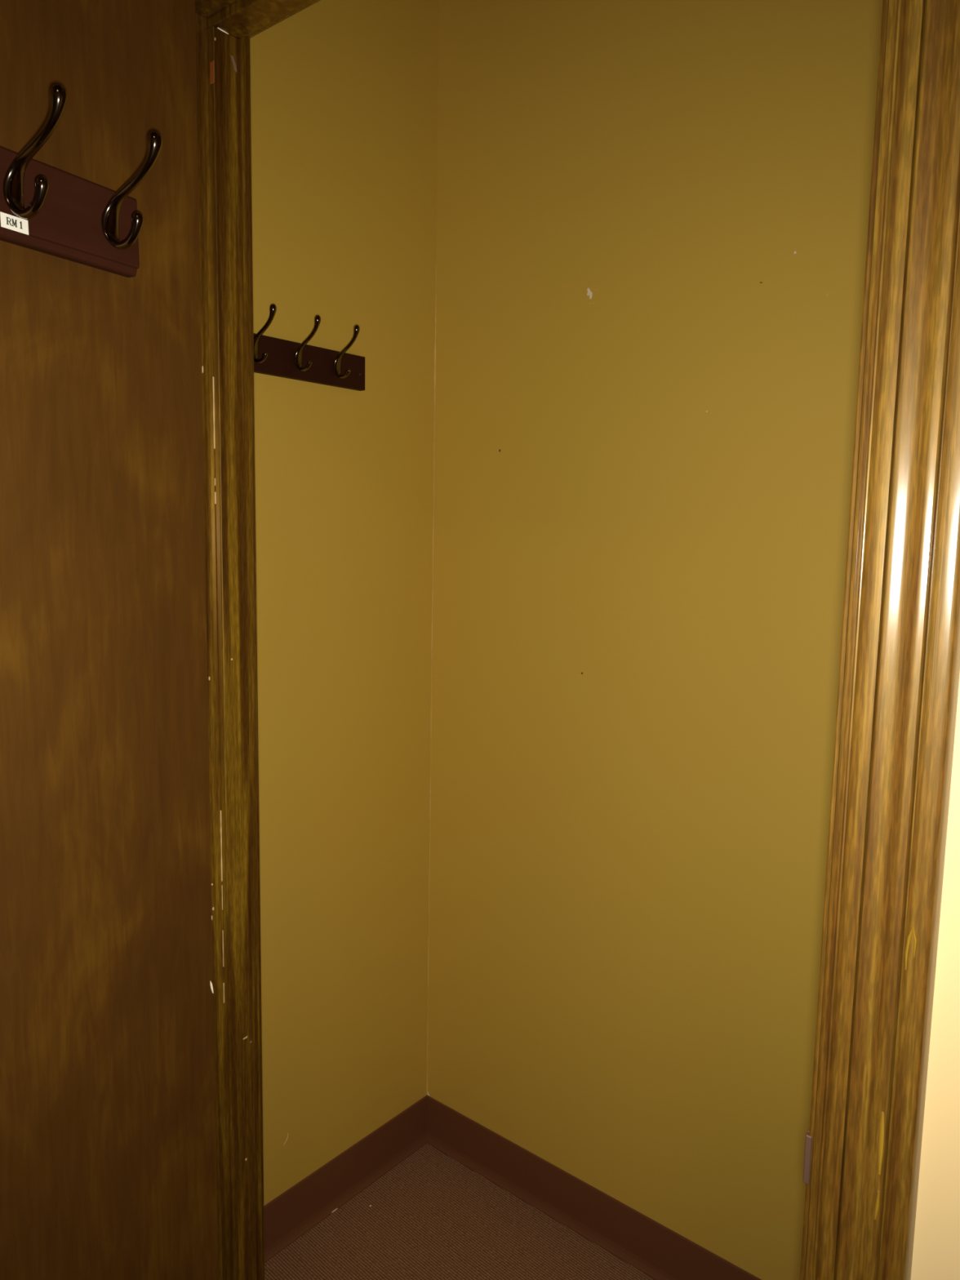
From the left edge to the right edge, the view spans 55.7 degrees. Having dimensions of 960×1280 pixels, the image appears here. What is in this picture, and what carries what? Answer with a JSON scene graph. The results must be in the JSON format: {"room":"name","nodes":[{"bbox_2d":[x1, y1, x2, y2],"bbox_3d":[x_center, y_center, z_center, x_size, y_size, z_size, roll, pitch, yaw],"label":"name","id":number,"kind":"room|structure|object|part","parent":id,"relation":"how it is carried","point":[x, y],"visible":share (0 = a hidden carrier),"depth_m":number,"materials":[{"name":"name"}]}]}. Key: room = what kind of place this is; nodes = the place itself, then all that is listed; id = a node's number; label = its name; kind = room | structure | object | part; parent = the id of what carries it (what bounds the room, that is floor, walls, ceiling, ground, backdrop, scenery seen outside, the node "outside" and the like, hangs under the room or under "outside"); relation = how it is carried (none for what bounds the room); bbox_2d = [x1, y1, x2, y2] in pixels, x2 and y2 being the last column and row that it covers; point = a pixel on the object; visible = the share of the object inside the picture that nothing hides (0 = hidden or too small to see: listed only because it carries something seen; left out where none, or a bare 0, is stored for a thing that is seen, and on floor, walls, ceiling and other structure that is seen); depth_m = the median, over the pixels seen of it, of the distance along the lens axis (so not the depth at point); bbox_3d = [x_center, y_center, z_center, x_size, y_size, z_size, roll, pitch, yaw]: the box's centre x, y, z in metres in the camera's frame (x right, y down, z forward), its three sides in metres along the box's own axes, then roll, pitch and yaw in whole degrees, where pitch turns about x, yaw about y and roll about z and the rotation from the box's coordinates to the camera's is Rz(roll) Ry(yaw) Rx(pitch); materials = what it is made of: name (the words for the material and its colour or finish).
{"room":"changing room","nodes":[
{"label":"changing room","id":0,"kind":"room"},
{"bbox_2d":[249,0,439,1205],"bbox_3d":[-0.401,-0.124,1.817,0.100,2.800,0.998,7,9,39],"label":"wall","id":1,"kind":"structure","parent":0,"point":[344,93],"depth_m":1.89,"materials":[{"name":"paint"}]},
{"bbox_2d":[253,303,364,391],"bbox_3d":[-0.393,-0.540,1.625,0.083,0.108,0.560,7,9,39],"label":"coat rack","id":2,"kind":"object","parent":1,"relation":"attached to","point":[275,357],"visible":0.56,"depth_m":1.74,"materials":[{"name":"brown wood"}]},
{"bbox_2d":[263,1095,426,1262],"bbox_3d":[-0.409,1.217,1.908,0.013,0.116,0.885,7,9,39],"label":"baseboard","id":3,"kind":"structure","parent":1,"relation":"attached to","point":[304,1205],"depth_m":2.03,"materials":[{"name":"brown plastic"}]},
{"bbox_2d":[264,1143,654,1279],"bbox_3d":[-0.294,1.525,0.174,3.600,0.080,3.646,7,9,39],"label":"floor","id":4,"kind":"structure","parent":0,"point":[430,1216],"depth_m":1.94,"materials":[{"name":"brown carpet"}]},
{"bbox_2d":[426,0,882,1279],"bbox_3d":[0.515,-0.087,1.644,1.538,2.800,0.101,7,9,39],"label":"wall","id":5,"kind":"structure","parent":0,"point":[652,215],"depth_m":1.75,"materials":[{"name":"paint"}]},
{"bbox_2d":[426,1094,761,1279],"bbox_3d":[0.456,1.250,1.761,1.538,0.116,0.013,7,9,39],"label":"baseboard","id":6,"kind":"structure","parent":5,"relation":"attached to","point":[658,1251],"depth_m":1.97,"materials":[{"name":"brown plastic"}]},
{"bbox_2d":[911,675,959,1279],"bbox_3d":[0.226,0.033,0.597,3.400,2.800,0.099,7,9,39],"label":"wall","id":7,"kind":"structure","parent":0,"point":[936,1242],"depth_m":0.52,"materials":[{"name":"beige paint"}]},
{"bbox_2d":[0,0,218,1279],"bbox_3d":[-0.472,0.393,0.708,0.053,2.012,0.704,4,8,27],"label":"door","id":8,"kind":"structure","parent":7,"relation":"in","point":[108,1129],"depth_m":0.84,"materials":[{"name":"brown wood"}]},
{"bbox_2d":[0,84,162,277],"bbox_3d":[-0.404,-0.348,0.579,0.083,0.110,0.521,4,8,27],"label":"coat rack","id":9,"kind":"object","parent":8,"relation":"attached to","point":[46,209],"visible":1,"depth_m":0.75,"materials":[{"name":"brown wood"}]},
{"bbox_2d":[195,11,264,1279],"bbox_3d":[-0.304,0.347,1.071,0.031,2.046,0.099,7,9,39],"label":"trim","id":10,"kind":"structure","parent":7,"relation":"attached to","point":[221,57],"depth_m":1.03,"materials":[{"name":"brown wood"}]},
{"bbox_2d":[195,0,320,39],"bbox_3d":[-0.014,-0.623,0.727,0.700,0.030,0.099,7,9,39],"label":"trim","id":11,"kind":"structure","parent":7,"relation":"attached to","point":[240,19],"depth_m":0.93,"materials":[{"name":"brown wood"}]},
{"bbox_2d":[799,0,959,1279],"bbox_3d":[0.242,0.410,0.622,0.030,2.046,0.100,7,9,39],"label":"trim","id":12,"kind":"structure","parent":7,"relation":"attached to","point":[810,1135],"depth_m":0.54,"materials":[{"name":"brown wood"}]},
{"bbox_3d":[0.219,0.329,0.591,0.004,0.034,0.037,7,9,39],"label":"strike plate","id":13,"kind":"part","parent":12,"relation":"part of","materials":[{"name":"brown metal"}]}
]}

